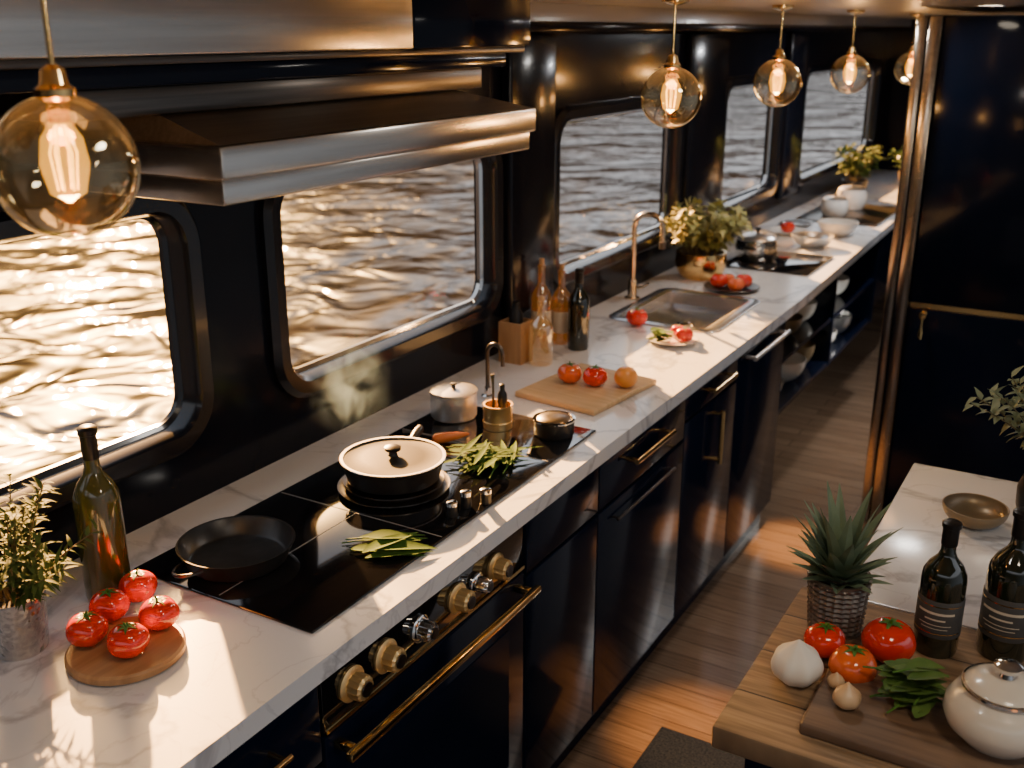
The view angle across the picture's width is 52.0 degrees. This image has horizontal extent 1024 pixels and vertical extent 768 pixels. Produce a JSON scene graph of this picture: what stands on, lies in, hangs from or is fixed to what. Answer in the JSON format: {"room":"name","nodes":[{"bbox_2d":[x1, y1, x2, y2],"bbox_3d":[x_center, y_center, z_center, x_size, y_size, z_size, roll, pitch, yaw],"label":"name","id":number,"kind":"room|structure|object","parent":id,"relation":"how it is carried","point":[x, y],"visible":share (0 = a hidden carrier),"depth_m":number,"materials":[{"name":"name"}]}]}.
{"room":"ship interior","nodes":[
{"label":"ship interior","id":0,"kind":"room"},
{"bbox_2d":[0,31,888,572],"bbox_3d":[0.453,-0.461,4.240,0.060,1.985,8.850,11,21,29],"label":"wall","id":1,"kind":"structure","parent":0,"point":[253,424],"depth_m":2.56,"materials":[{"name":"paint"}]},
{"bbox_2d":[0,194,213,530],"bbox_3d":[-0.935,-0.010,1.845,0.078,0.568,1.028,11,21,29],"label":"window","id":2,"kind":"structure","parent":1,"relation":"in","point":[174,226],"depth_m":2.17,"materials":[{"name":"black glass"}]},
{"bbox_2d":[0,0,535,206],"bbox_3d":[-0.587,-0.505,1.811,0.448,0.347,2.050,11,21,29],"label":"range hood","id":3,"kind":"object","parent":1,"relation":"attached to","point":[224,103],"visible":0.96,"depth_m":1.81,"materials":[{"name":"metal"}]},
{"bbox_2d":[259,155,503,397],"bbox_3d":[-0.316,-0.358,2.846,0.078,0.578,1.043,11,21,29],"label":"window","id":4,"kind":"structure","parent":1,"relation":"in","point":[314,377],"depth_m":2.85,"materials":[{"name":"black metal"}]},
{"bbox_2d":[501,33,556,318],"bbox_3d":[0.054,-0.659,3.347,0.040,0.870,0.295,11,21,29],"label":"pillar","id":5,"kind":"structure","parent":1,"relation":"attached to","point":[528,77],"depth_m":3.32,"materials":[{"name":"metal"}]},
{"bbox_2d":[553,92,684,284],"bbox_3d":[0.403,-0.772,4.004,0.078,0.613,1.173,11,21,29],"label":"window","id":6,"kind":"structure","parent":1,"relation":"in","point":[600,258],"depth_m":4.05,"materials":[{"name":"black metal"}]},
{"bbox_2d":[678,32,729,225],"bbox_3d":[0.844,-1.090,4.628,0.040,0.870,0.445,11,21,29],"label":"pillar","id":7,"kind":"structure","parent":1,"relation":"attached to","point":[707,54],"depth_m":4.56,"materials":[{"name":"metal"}]},
{"bbox_2d":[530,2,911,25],"bbox_3d":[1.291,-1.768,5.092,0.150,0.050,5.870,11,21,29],"label":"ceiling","id":8,"kind":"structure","parent":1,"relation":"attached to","point":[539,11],"depth_m":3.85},
{"bbox_2d":[530,21,911,31],"bbox_3d":[1.295,-1.730,5.102,0.160,0.029,5.870,11,21,29],"label":"trim","id":9,"kind":"structure","parent":1,"relation":"attached to","point":[535,26],"depth_m":3.83,"materials":[{"name":"metal"}]},
{"bbox_2d":[720,72,785,214],"bbox_3d":[1.179,-1.213,5.257,0.078,0.648,0.968,11,21,29],"label":"window","id":10,"kind":"structure","parent":1,"relation":"in","point":[766,189],"depth_m":5.54,"materials":[{"name":"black metal"}]},
{"bbox_2d":[775,32,810,198],"bbox_3d":[1.539,-1.470,5.755,0.040,0.870,0.330,11,21,29],"label":"trim","id":11,"kind":"structure","parent":1,"relation":"attached to","point":[798,43],"depth_m":5.71,"materials":[{"name":"metal"}]},
{"bbox_2d":[778,239,880,414],"bbox_3d":[1.226,-0.351,4.986,0.594,0.459,1.806,11,21,29],"label":"shelf unit","id":12,"kind":"object","parent":1,"relation":"attached to","point":[858,297],"visible":0.24,"depth_m":4.91,"materials":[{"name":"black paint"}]},
{"bbox_2d":[781,353,806,381],"bbox_3d":[1.177,-0.071,4.653,0.240,0.101,0.240,11,21,29],"label":"bowl","id":13,"kind":"object","parent":12,"relation":"on","point":[792,368],"visible":0.38,"depth_m":4.57,"materials":[{"name":"white ceramic"}]},
{"bbox_2d":[785,313,802,333],"bbox_3d":[1.157,-0.259,4.553,0.200,0.081,0.200,11,21,29],"label":"bowl","id":14,"kind":"object","parent":12,"relation":"on","point":[793,323],"visible":0.27,"depth_m":4.48,"materials":[{"name":"ceramic"}]},
{"bbox_2d":[796,340,814,362],"bbox_3d":[1.308,-0.143,4.865,0.180,0.101,0.180,11,21,29],"label":"bowl","id":15,"kind":"object","parent":12,"relation":"on","point":[807,350],"visible":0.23,"depth_m":4.79,"materials":[{"name":"ceramic"}]},
{"bbox_2d":[797,299,816,321],"bbox_3d":[1.288,-0.336,4.764,0.180,0.091,0.180,11,21,29],"label":"bowl","id":16,"kind":"object","parent":12,"relation":"on","point":[807,311],"visible":0.26,"depth_m":4.69,"materials":[{"name":"white ceramic"}]},
{"bbox_2d":[833,310,851,333],"bbox_3d":[1.621,-0.314,5.373,0.220,0.101,0.220,11,21,29],"label":"bowl","id":17,"kind":"object","parent":12,"relation":"on","point":[842,320],"visible":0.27,"depth_m":5.29,"materials":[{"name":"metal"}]},
{"bbox_2d":[836,274,849,294],"bbox_3d":[1.570,-0.490,5.222,0.200,0.091,0.200,11,21,29],"label":"bowl","id":18,"kind":"object","parent":12,"relation":"on","point":[843,280],"visible":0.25,"depth_m":5.16,"materials":[{"name":"white ceramic"}]},
{"bbox_2d":[798,58,881,185],"bbox_3d":[2.102,-1.722,6.752,0.078,0.678,1.988,11,21,29],"label":"window","id":19,"kind":"structure","parent":1,"relation":"in","point":[807,175],"depth_m":7.04,"materials":[{"name":"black metal"}]},
{"bbox_2d":[558,292,885,767],"bbox_3d":[1.779,0.733,3.899,3.060,0.060,8.970,11,21,29],"label":"floor","id":20,"kind":"structure","parent":0,"point":[687,681],"depth_m":3.82,"materials":[{"name":"brown wood"}]},
{"bbox_2d":[212,686,322,767],"bbox_3d":[-0.841,1.001,1.635,0.664,0.879,1.033,11,21,29],"label":"base cabinet","id":21,"kind":"object","parent":20,"relation":"on","point":[292,739],"visible":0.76,"depth_m":1.73,"materials":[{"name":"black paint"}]},
{"bbox_2d":[317,526,540,767],"bbox_3d":[-0.381,0.763,2.340,0.650,0.879,0.708,11,21,29],"label":"oven","id":22,"kind":"object","parent":20,"relation":"on","point":[442,687],"visible":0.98,"depth_m":2.14,"materials":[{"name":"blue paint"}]},
{"bbox_2d":[522,467,598,767],"bbox_3d":[-0.141,0.605,2.808,0.624,0.879,0.380,11,21,29],"label":"base cabinet","id":23,"kind":"object","parent":20,"relation":"on","point":[560,542],"visible":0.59,"depth_m":2.63,"materials":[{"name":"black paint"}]},
{"bbox_2d":[579,399,685,740],"bbox_3d":[0.125,0.473,3.199,0.666,0.879,0.598,11,21,29],"label":"base cabinet","id":24,"kind":"object","parent":20,"relation":"on","point":[639,486],"visible":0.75,"depth_m":3.02,"materials":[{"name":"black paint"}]},
{"bbox_2d":[632,727,744,767],"bbox_3d":[0.445,1.116,2.650,0.425,0.012,0.670,11,21,29],"label":"floor mat","id":25,"kind":"object","parent":20,"relation":"on","point":[669,748],"visible":0.82,"depth_m":2.90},
{"bbox_2d":[661,359,738,639],"bbox_3d":[0.398,0.324,3.641,0.666,0.879,0.478,11,21,29],"label":"base cabinet","id":26,"kind":"object","parent":20,"relation":"on","point":[709,411],"visible":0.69,"depth_m":3.46,"materials":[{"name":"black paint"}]},
{"bbox_2d":[712,321,790,577],"bbox_3d":[0.660,0.185,4.068,0.666,0.870,0.558,11,21,29],"label":"base cabinet","id":27,"kind":"object","parent":20,"relation":"on","point":[758,382],"visible":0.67,"depth_m":3.89,"materials":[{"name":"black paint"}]},
{"bbox_2d":[711,587,1023,767],"bbox_3d":[0.912,0.973,1.654,1.133,0.920,0.490,11,21,29],"label":"prep table","id":28,"kind":"object","parent":20,"relation":"on","point":[759,724],"visible":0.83,"depth_m":1.61,"materials":[{"name":"brown wood"}]},
{"bbox_2d":[771,639,823,687],"bbox_3d":[0.454,0.441,1.671,0.082,0.077,0.081,15,23,37],"label":"garlic bulb","id":29,"kind":"object","parent":28,"relation":"on","point":[796,663],"visible":1,"depth_m":1.65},
{"bbox_2d":[804,622,845,658],"bbox_3d":[0.522,0.423,1.747,0.068,0.061,0.068,-12,22,-31],"label":"tomato","id":30,"kind":"object","parent":28,"relation":"on","point":[825,637],"visible":0.84,"depth_m":1.73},
{"bbox_2d":[785,481,902,640],"bbox_3d":[0.561,0.305,1.797,0.172,0.255,0.178,-9,21,-26],"label":"plant","id":31,"kind":"object","parent":28,"relation":"on","point":[839,583],"visible":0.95,"depth_m":1.78,"materials":[{"name":"green plant"}]},
{"bbox_2d":[828,644,877,682],"bbox_3d":[0.544,0.445,1.673,0.076,0.067,0.075,8,20,22],"label":"tomato","id":32,"kind":"object","parent":28,"relation":"on","point":[848,660],"visible":0.84,"depth_m":1.65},
{"bbox_2d":[861,616,916,662],"bbox_3d":[0.623,0.419,1.733,0.088,0.078,0.087,11,22,30],"label":"tomato","id":33,"kind":"object","parent":28,"relation":"on","point":[886,638],"visible":0.94,"depth_m":1.71,"materials":[{"name":"food"}]},
{"bbox_2d":[799,669,1023,767],"bbox_3d":[0.618,0.515,1.540,0.350,0.020,0.170,11,21,29],"label":"cutting board","id":34,"kind":"object","parent":28,"relation":"on","point":[897,737],"visible":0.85,"depth_m":1.53,"materials":[{"name":"brown wood"}]},
{"bbox_2d":[827,672,844,687],"bbox_3d":[0.504,0.459,1.632,0.025,0.027,0.027,-1,19,-3],"label":"onion","id":35,"kind":"object","parent":34,"relation":"on","point":[834,680],"visible":0.77,"depth_m":1.62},
{"bbox_2d":[832,682,861,709],"bbox_3d":[0.505,0.467,1.581,0.041,0.044,0.043,-9,21,-25],"label":"onion","id":36,"kind":"object","parent":34,"relation":"on","point":[846,696],"visible":1,"depth_m":1.57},
{"bbox_2d":[863,657,949,717],"bbox_3d":[0.609,0.452,1.591,0.120,0.063,0.105,-4,19,-11],"label":"bunch","id":37,"kind":"object","parent":34,"relation":"on","point":[914,682],"visible":0.98,"depth_m":1.58,"materials":[{"name":"plant"}]},
{"bbox_2d":[943,658,1023,759],"bbox_3d":[0.700,0.452,1.498,0.154,0.127,0.154,11,21,29],"label":"lidded pot","id":38,"kind":"object","parent":34,"relation":"on","point":[984,705],"visible":1,"depth_m":1.46,"materials":[{"name":"beige ceramic"}]},
{"bbox_2d":[913,518,967,658],"bbox_3d":[0.713,0.334,1.737,0.074,0.237,0.074,10,21,27],"label":"wine bottle","id":39,"kind":"object","parent":28,"relation":"on","point":[942,590],"visible":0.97,"depth_m":1.72,"materials":[{"name":"black glass"}]},
{"bbox_2d":[975,507,1023,663],"bbox_3d":[0.821,0.326,1.722,0.084,0.262,0.084,13,23,34],"label":"wine bottle","id":40,"kind":"object","parent":28,"relation":"on","point":[1000,630],"visible":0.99,"depth_m":1.70,"materials":[{"name":"black glass"}]},
{"bbox_2d":[874,229,892,302],"bbox_3d":[2.295,-0.758,6.853,0.524,0.879,2.545,11,21,29],"label":"base cabinet","id":41,"kind":"object","parent":20,"relation":"on","point":[886,241],"visible":0.16,"depth_m":6.06,"materials":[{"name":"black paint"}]},
{"bbox_2d":[0,169,898,767],"bbox_3d":[0.937,-0.412,4.385,0.648,0.040,8.148,11,21,29],"label":"countertop","id":42,"kind":"structure","parent":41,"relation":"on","point":[238,670],"depth_m":1.98,"materials":[{"name":"white stone"}]},
{"bbox_2d":[0,473,102,661],"bbox_3d":[-0.820,0.308,1.720,0.261,0.297,0.268,-2,19,-7],"label":"potted herb","id":43,"kind":"object","parent":42,"relation":"on","point":[24,628],"visible":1,"depth_m":1.71,"materials":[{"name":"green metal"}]},
{"bbox_2d":[0,579,48,661],"bbox_3d":[-0.828,0.396,1.758,0.105,0.107,0.105,11,21,29],"label":"pot","id":44,"kind":"object","parent":43,"relation":"attached to","point":[23,635],"depth_m":1.73,"materials":[{"name":"silver metal"}]},
{"bbox_2d":[72,424,130,601],"bbox_3d":[-0.742,0.232,1.885,0.082,0.336,0.082,9,20,24],"label":"wine bottle","id":45,"kind":"object","parent":42,"relation":"on","point":[96,495],"visible":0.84,"depth_m":1.86,"materials":[{"name":"green glass"}]},
{"bbox_2d":[64,616,186,685],"bbox_3d":[-0.644,0.444,1.754,0.192,0.018,0.192,11,21,29],"label":"round board","id":46,"kind":"object","parent":42,"relation":"on","point":[94,665],"visible":0.67,"depth_m":1.71,"materials":[{"name":"brown wood"}]},
{"bbox_2d":[65,611,108,647],"bbox_3d":[-0.707,0.405,1.747,0.068,0.061,0.068,-4,19,-13],"label":"tomato","id":47,"kind":"object","parent":46,"relation":"on","point":[85,629],"visible":1,"depth_m":1.73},
{"bbox_2d":[88,588,129,622],"bbox_3d":[-0.699,0.380,1.819,0.068,0.061,0.068,-12,22,-31],"label":"tomato","id":48,"kind":"object","parent":46,"relation":"on","point":[113,604],"visible":0.89,"depth_m":1.80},
{"bbox_2d":[107,621,149,658],"bbox_3d":[-0.629,0.415,1.716,0.068,0.061,0.068,5,19,16],"label":"tomato","id":49,"kind":"object","parent":46,"relation":"on","point":[126,640],"visible":1,"depth_m":1.69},
{"bbox_2d":[138,595,179,630],"bbox_3d":[-0.605,0.388,1.796,0.068,0.061,0.068,12,22,31],"label":"tomato","id":50,"kind":"object","parent":46,"relation":"on","point":[157,613],"visible":0.98,"depth_m":1.77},
{"bbox_2d":[118,568,157,602],"bbox_3d":[-0.670,0.359,1.883,0.068,0.061,0.068,-14,23,-37],"label":"tomato","id":51,"kind":"object","parent":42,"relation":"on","point":[139,585],"visible":0.91,"depth_m":1.86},
{"bbox_2d":[134,406,595,633],"bbox_3d":[-0.256,0.240,2.378,0.448,0.006,1.120,11,21,29],"label":"cooktop","id":52,"kind":"object","parent":42,"relation":"in","point":[320,578],"visible":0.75,"depth_m":2.20,"materials":[{"name":"black glass"}]},
{"bbox_2d":[172,515,295,582],"bbox_3d":[-0.537,0.324,2.050,0.227,0.042,0.227,-4,19,-11],"label":"frying pan","id":53,"kind":"object","parent":52,"relation":"on","point":[238,548],"visible":1,"depth_m":2.08,"materials":[{"name":"metal"}]},
{"bbox_2d":[342,529,437,557],"bbox_3d":[-0.243,0.318,2.099,0.176,0.021,0.113,-7,20,-20],"label":"sprig","id":54,"kind":"object","parent":52,"relation":"on","point":[386,542],"visible":1,"depth_m":2.09,"materials":[{"name":"green plant"}]},
{"bbox_2d":[337,470,449,507],"bbox_3d":[-0.267,0.224,2.377,0.254,0.023,0.254,11,21,29],"label":"trivet","id":55,"kind":"object","parent":52,"relation":"on","point":[441,486],"visible":0.53,"depth_m":2.29,"materials":[{"name":"metal"}]},
{"bbox_2d":[339,425,445,494],"bbox_3d":[-0.248,0.165,2.391,0.239,0.081,0.314,11,21,29],"label":"cooking pot","id":56,"kind":"object","parent":55,"relation":"on","point":[391,465],"visible":1,"depth_m":2.32,"materials":[{"name":"metal"}]},
{"bbox_2d":[432,432,469,443],"bbox_3d":[-0.152,0.132,2.645,0.100,0.027,0.027,-8,20,-23],"label":"carrot","id":57,"kind":"object","parent":52,"relation":"on","point":[439,438],"visible":0.94,"depth_m":2.63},
{"bbox_2d":[446,499,457,517],"bbox_3d":[-0.128,0.265,2.238,0.026,0.034,0.026,11,21,29],"label":"shaker","id":58,"kind":"object","parent":52,"relation":"on","point":[451,505],"visible":1,"depth_m":2.23,"materials":[{"name":"metal"}]},
{"bbox_2d":[429,382,477,422],"bbox_3d":[-0.156,0.041,2.810,0.130,0.094,0.130,11,21,29],"label":"saucepan","id":59,"kind":"object","parent":52,"relation":"on","point":[451,402],"visible":1,"depth_m":2.77,"materials":[{"name":"metal"}]},
{"bbox_2d":[460,489,471,508],"bbox_3d":[-0.100,0.249,2.280,0.026,0.038,0.026,11,21,29],"label":"shaker","id":60,"kind":"object","parent":52,"relation":"on","point":[465,494],"visible":1,"depth_m":2.27,"materials":[{"name":"metal"}]},
{"bbox_2d":[480,487,491,504],"bbox_3d":[-0.057,0.245,2.300,0.026,0.034,0.026,11,21,29],"label":"shaker","id":61,"kind":"object","parent":52,"relation":"on","point":[485,499],"visible":1,"depth_m":2.29,"materials":[{"name":"metal"}]},
{"bbox_2d":[443,434,541,478],"bbox_3d":[-0.086,0.167,2.519,0.244,0.040,0.251,11,21,29],"label":"bunch","id":62,"kind":"object","parent":52,"relation":"on","point":[485,455],"visible":0.98,"depth_m":2.50,"materials":[{"name":"green plant"}]},
{"bbox_2d":[483,374,512,431],"bbox_3d":[-0.037,0.047,2.724,0.079,0.138,0.079,11,21,29],"label":"utensil canister","id":63,"kind":"object","parent":52,"relation":"on","point":[497,413],"visible":1,"depth_m":2.71,"materials":[{"name":"gold metal"}]},
{"bbox_2d":[533,410,575,440],"bbox_3d":[0.108,0.105,2.691,0.110,0.049,0.110,11,21,29],"label":"pot","id":64,"kind":"object","parent":52,"relation":"on","point":[551,425],"visible":1,"depth_m":2.66,"materials":[{"name":"metal"}]},
{"bbox_2d":[481,342,504,398],"bbox_3d":[-0.053,-0.038,2.954,0.074,0.166,0.036,11,21,29],"label":"tap","id":65,"kind":"object","parent":42,"relation":"on","point":[487,394],"visible":0.95,"depth_m":2.95,"materials":[{"name":"silver metal"}]},
{"bbox_2d":[498,301,532,364],"bbox_3d":[0.013,-0.166,3.293,0.080,0.190,0.080,11,21,29],"label":"wooden caddy","id":66,"kind":"object","parent":42,"relation":"on","point":[513,330],"visible":0.98,"depth_m":3.27,"materials":[{"name":"brown wood"}]},
{"bbox_2d":[509,301,522,323],"bbox_3d":[0.013,-0.170,3.291,0.044,0.182,0.044,11,21,29],"label":"handle","id":67,"kind":"object","parent":66,"relation":"on","point":[515,315],"depth_m":3.26,"materials":[{"name":"metal"}]},
{"bbox_2d":[529,295,552,366],"bbox_3d":[0.091,-0.167,3.256,0.074,0.217,0.074,9,21,26],"label":"glass bottle","id":68,"kind":"object","parent":42,"relation":"on","point":[541,298],"visible":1,"depth_m":3.27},
{"bbox_2d":[531,258,551,347],"bbox_3d":[0.096,-0.267,3.430,0.068,0.294,0.068,9,21,25],"label":"glass bottle","id":69,"kind":"object","parent":42,"relation":"on","point":[541,324],"visible":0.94,"depth_m":3.41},
{"bbox_2d":[551,264,569,344],"bbox_3d":[0.164,-0.266,3.469,0.068,0.267,0.068,11,21,28],"label":"glass bottle","id":70,"kind":"object","parent":42,"relation":"on","point":[560,297],"visible":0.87,"depth_m":3.45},
{"bbox_2d":[567,267,589,350],"bbox_3d":[0.217,-0.244,3.405,0.072,0.268,0.072,10,21,28],"label":"wine bottle","id":71,"kind":"object","parent":42,"relation":"on","point":[578,323],"visible":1,"depth_m":3.38,"materials":[{"name":"black glass"}]},
{"bbox_2d":[515,363,656,415],"bbox_3d":[0.217,0.011,3.039,0.270,0.018,0.340,14,23,35],"label":"chopping board","id":72,"kind":"object","parent":42,"relation":"on","point":[580,397],"visible":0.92,"depth_m":2.97,"materials":[{"name":"brown wood"}]},
{"bbox_2d":[557,361,581,382],"bbox_3d":[0.168,-0.036,3.047,0.072,0.065,0.072,-3,19,-9],"label":"tomato","id":73,"kind":"object","parent":72,"relation":"on","point":[569,372],"visible":1,"depth_m":3.02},
{"bbox_2d":[583,364,607,386],"bbox_3d":[0.240,-0.026,3.020,0.072,0.065,0.072,4,19,13],"label":"tomato","id":74,"kind":"object","parent":72,"relation":"on","point":[594,376],"visible":1,"depth_m":3.00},
{"bbox_2d":[614,366,637,387],"bbox_3d":[0.327,-0.020,3.009,0.068,0.059,0.068,10,21,28],"label":"orange","id":75,"kind":"object","parent":72,"relation":"on","point":[625,376],"visible":1,"depth_m":2.99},
{"bbox_2d":[626,307,647,325],"bbox_3d":[0.440,-0.240,3.705,0.076,0.068,0.076,6,20,18],"label":"tomato","id":76,"kind":"object","parent":42,"relation":"on","point":[636,316],"visible":1,"depth_m":3.68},
{"bbox_2d":[624,211,665,299],"bbox_3d":[0.507,-0.488,4.012,0.153,0.342,0.060,11,21,29],"label":"sink faucet","id":77,"kind":"object","parent":42,"relation":"on","point":[632,282],"visible":1,"depth_m":4.01,"materials":[{"name":"beige metal"}]},
{"bbox_2d":[646,333,699,346],"bbox_3d":[0.539,-0.148,3.517,0.176,0.014,0.176,11,21,29],"label":"plate","id":78,"kind":"object","parent":42,"relation":"on","point":[674,342],"visible":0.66,"depth_m":3.49,"materials":[{"name":"white ceramic"}]},
{"bbox_2d":[645,327,675,342],"bbox_3d":[0.495,-0.165,3.500,0.103,0.037,0.103,11,21,29],"label":"basil sprig","id":79,"kind":"object","parent":78,"relation":"on","point":[659,333],"visible":1,"depth_m":3.50,"materials":[{"name":"green plant"}]},
{"bbox_2d":[675,327,693,341],"bbox_3d":[0.575,-0.164,3.495,0.060,0.047,0.061,11,21,29],"label":"tomato","id":80,"kind":"object","parent":78,"relation":"on","point":[683,334],"visible":1,"depth_m":3.48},
{"bbox_2d":[609,288,759,332],"bbox_3d":[0.652,-0.256,3.936,0.420,0.062,0.560,11,21,29],"label":"sink","id":81,"kind":"object","parent":42,"relation":"in","point":[699,311],"visible":0.8,"depth_m":4.07,"materials":[{"name":"metal"}]},
{"bbox_2d":[663,196,752,280],"bbox_3d":[0.847,-0.597,4.362,0.355,0.324,0.421,11,21,29],"label":"planter","id":82,"kind":"object","parent":42,"relation":"on","point":[706,256],"visible":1,"depth_m":4.33,"materials":[{"name":"gold metal"}]},
{"bbox_2d":[704,281,759,293],"bbox_3d":[0.886,-0.390,4.230,0.224,0.016,0.224,11,21,29],"label":"plate","id":83,"kind":"object","parent":42,"relation":"on","point":[753,287],"visible":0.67,"depth_m":4.21,"materials":[{"name":"ceramic"}]},
{"bbox_2d":[710,273,727,287],"bbox_3d":[0.836,-0.417,4.233,0.072,0.056,0.073,11,21,29],"label":"tomato","id":84,"kind":"object","parent":83,"relation":"on","point":[718,280],"visible":0.99,"depth_m":4.21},
{"bbox_2d":[727,277,744,290],"bbox_3d":[0.892,-0.396,4.173,0.068,0.053,0.069,11,21,29],"label":"tomato","id":85,"kind":"object","parent":83,"relation":"on","point":[734,284],"visible":0.94,"depth_m":4.15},
{"bbox_2d":[736,273,752,287],"bbox_3d":[0.935,-0.417,4.233,0.070,0.054,0.071,11,21,29],"label":"tomato","id":86,"kind":"object","parent":83,"relation":"on","point":[746,278],"visible":0.68,"depth_m":4.21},
{"bbox_2d":[726,251,833,275],"bbox_3d":[1.196,-0.552,4.723,0.390,0.008,0.440,11,21,29],"label":"hot plate","id":87,"kind":"object","parent":42,"relation":"on","point":[793,263],"visible":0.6,"depth_m":4.66,"materials":[{"name":"black glass"}]},
{"bbox_2d":[735,227,777,262],"bbox_3d":[1.103,-0.635,4.728,0.188,0.146,0.217,-3,19,-7],"label":"stock pot","id":88,"kind":"object","parent":87,"relation":"on","point":[758,246],"visible":0.99,"depth_m":4.67,"materials":[{"name":"silver metal"}]},
{"bbox_2d":[768,226,807,235],"bbox_3d":[1.411,-0.781,5.381,0.200,0.022,0.200,11,21,29],"label":"plate","id":89,"kind":"object","parent":42,"relation":"on","point":[777,229],"visible":0.53,"depth_m":5.41,"materials":[{"name":"white ceramic"}]},
{"bbox_2d":[780,222,794,232],"bbox_3d":[1.412,-0.801,5.374,0.072,0.055,0.073,11,21,29],"label":"tomato","id":90,"kind":"object","parent":89,"relation":"on","point":[787,227],"visible":1,"depth_m":5.35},
{"bbox_2d":[779,219,813,226],"bbox_3d":[1.522,-0.858,5.617,0.180,0.018,0.180,11,21,29],"label":"plate","id":91,"kind":"object","parent":42,"relation":"on","point":[797,222],"visible":0.7,"depth_m":5.65,"materials":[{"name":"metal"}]},
{"bbox_2d":[792,231,834,247],"bbox_3d":[1.448,-0.690,5.059,0.200,0.056,0.200,11,21,29],"label":"bowl","id":92,"kind":"object","parent":42,"relation":"on","point":[808,239],"visible":1,"depth_m":5.02,"materials":[{"name":"ceramic"}]},
{"bbox_2d":[818,218,858,236],"bbox_3d":[1.655,-0.792,5.337,0.200,0.071,0.200,11,21,29],"label":"bowl","id":93,"kind":"object","parent":42,"relation":"on","point":[838,227],"visible":0.91,"depth_m":5.28,"materials":[{"name":"white ceramic"}]},
{"bbox_2d":[795,204,895,226],"bbox_3d":[1.916,-0.967,5.948,0.430,0.012,0.700,11,21,29],"label":"serving tray","id":94,"kind":"object","parent":42,"relation":"on","point":[870,215],"visible":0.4,"depth_m":5.84,"materials":[{"name":"metal"}]},
{"bbox_2d":[820,194,848,216],"bbox_3d":[1.793,-0.997,5.831,0.150,0.120,0.150,11,21,29],"label":"crock","id":95,"kind":"object","parent":94,"relation":"on","point":[831,206],"visible":1,"depth_m":5.78,"materials":[{"name":"white ceramic"}]},
{"bbox_2d":[837,183,866,209],"bbox_3d":[1.962,-1.089,6.062,0.170,0.146,0.170,11,21,29],"label":"crock","id":96,"kind":"object","parent":94,"relation":"on","point":[856,196],"visible":0.88,"depth_m":6.00,"materials":[{"name":"white ceramic"}]},
{"bbox_2d":[831,143,884,188],"bbox_3d":[2.135,-1.321,6.490,0.329,0.336,0.382,-10,21,-27],"label":"potted plant","id":97,"kind":"object","parent":42,"relation":"on","point":[856,163],"visible":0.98,"depth_m":6.45,"materials":[{"name":"green plant"}]},
{"bbox_2d":[863,463,1017,629],"bbox_3d":[1.294,0.818,2.115,1.165,0.918,0.725,11,21,29],"label":"kitchen island","id":98,"kind":"object","parent":20,"relation":"on","point":[916,507],"visible":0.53,"depth_m":2.17,"materials":[{"name":"white stone"}]},
{"bbox_2d":[942,493,1009,529],"bbox_3d":[0.977,0.276,2.218,0.132,0.043,0.132,11,21,29],"label":"bowl","id":99,"kind":"object","parent":98,"relation":"on","point":[975,511],"visible":0.95,"depth_m":2.24,"materials":[{"name":"brown metal"}]},
{"bbox_2d":[963,366,1023,506],"bbox_3d":[1.078,0.121,2.236,0.281,0.326,0.196,-3,19,-7],"label":"bud vase","id":100,"kind":"object","parent":98,"relation":"on","point":[1012,403],"visible":0.98,"depth_m":2.21,"materials":[{"name":"metal"}]},
{"bbox_2d":[861,15,1023,524],"bbox_3d":[2.119,-0.472,4.316,0.860,1.958,1.339,11,21,29],"label":"tall cabinet","id":101,"kind":"object","parent":20,"relation":"on","point":[953,322],"visible":0.85,"depth_m":3.85,"materials":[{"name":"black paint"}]},
{"bbox_2d":[530,0,1023,18],"bbox_3d":[1.779,-1.205,3.245,3.060,0.060,8.970,11,21,29],"label":"ceiling","id":102,"kind":"structure","parent":0,"point":[901,9],"depth_m":3.53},
{"bbox_2d":[0,0,140,238],"bbox_3d":[-0.487,-0.302,1.124,0.156,0.294,0.156,11,21,29],"label":"pendant lamp","id":103,"kind":"object","parent":102,"relation":"hanging from","point":[54,90],"visible":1,"depth_m":1.12,"materials":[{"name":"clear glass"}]},
{"bbox_2d":[44,102,69,122],"bbox_3d":[-0.487,-0.293,1.127,0.026,0.022,0.026,11,21,29],"label":"socket","id":104,"kind":"object","parent":103,"relation":"attached to","point":[58,112],"depth_m":1.12,"materials":[{"name":"gold metal"}]},
{"bbox_2d":[641,0,700,128],"bbox_3d":[0.397,-0.789,2.594,0.150,0.309,0.150,11,21,29],"label":"pendant lamp","id":105,"kind":"object","parent":102,"relation":"hanging from","point":[672,65],"visible":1,"depth_m":2.59,"materials":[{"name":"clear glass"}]},
{"bbox_2d":[753,5,801,106],"bbox_3d":[0.846,-1.035,3.322,0.150,0.309,0.150,11,21,29],"label":"pendant lamp","id":106,"kind":"object","parent":102,"relation":"hanging from","point":[778,58],"visible":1,"depth_m":3.31,"materials":[{"name":"clear glass"}]},
{"bbox_2d":[830,10,869,93],"bbox_3d":[1.330,-1.297,4.108,0.150,0.314,0.150,11,21,29],"label":"pendant lamp","id":107,"kind":"object","parent":102,"relation":"hanging from","point":[851,54],"visible":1,"depth_m":4.10,"materials":[{"name":"clear glass"}]},
{"bbox_2d":[894,13,924,84],"bbox_3d":[1.911,-1.595,5.006,0.150,0.324,0.150,11,21,29],"label":"pendant lamp","id":108,"kind":"object","parent":102,"relation":"hanging from","point":[911,51],"visible":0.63,"depth_m":5.00,"materials":[{"name":"clear glass"}]},
{"bbox_2d":[874,19,917,170],"bbox_3d":[4.011,-1.456,7.192,3.060,1.985,0.120,11,21,29],"label":"wall","id":109,"kind":"structure","parent":0,"point":[895,94],"depth_m":7.66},
{"label":"outside","id":110,"kind":"structure","parent":0,"visible":0},
{"bbox_2d":[0,68,867,484],"bbox_3d":[-88.725,-32.542,104.856,259.400,0.001,420.000,11,21,29],"label":"river water","id":111,"kind":"structure","parent":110,"point":[84,333],"depth_m":12.36,"materials":[{"name":"liquid"}]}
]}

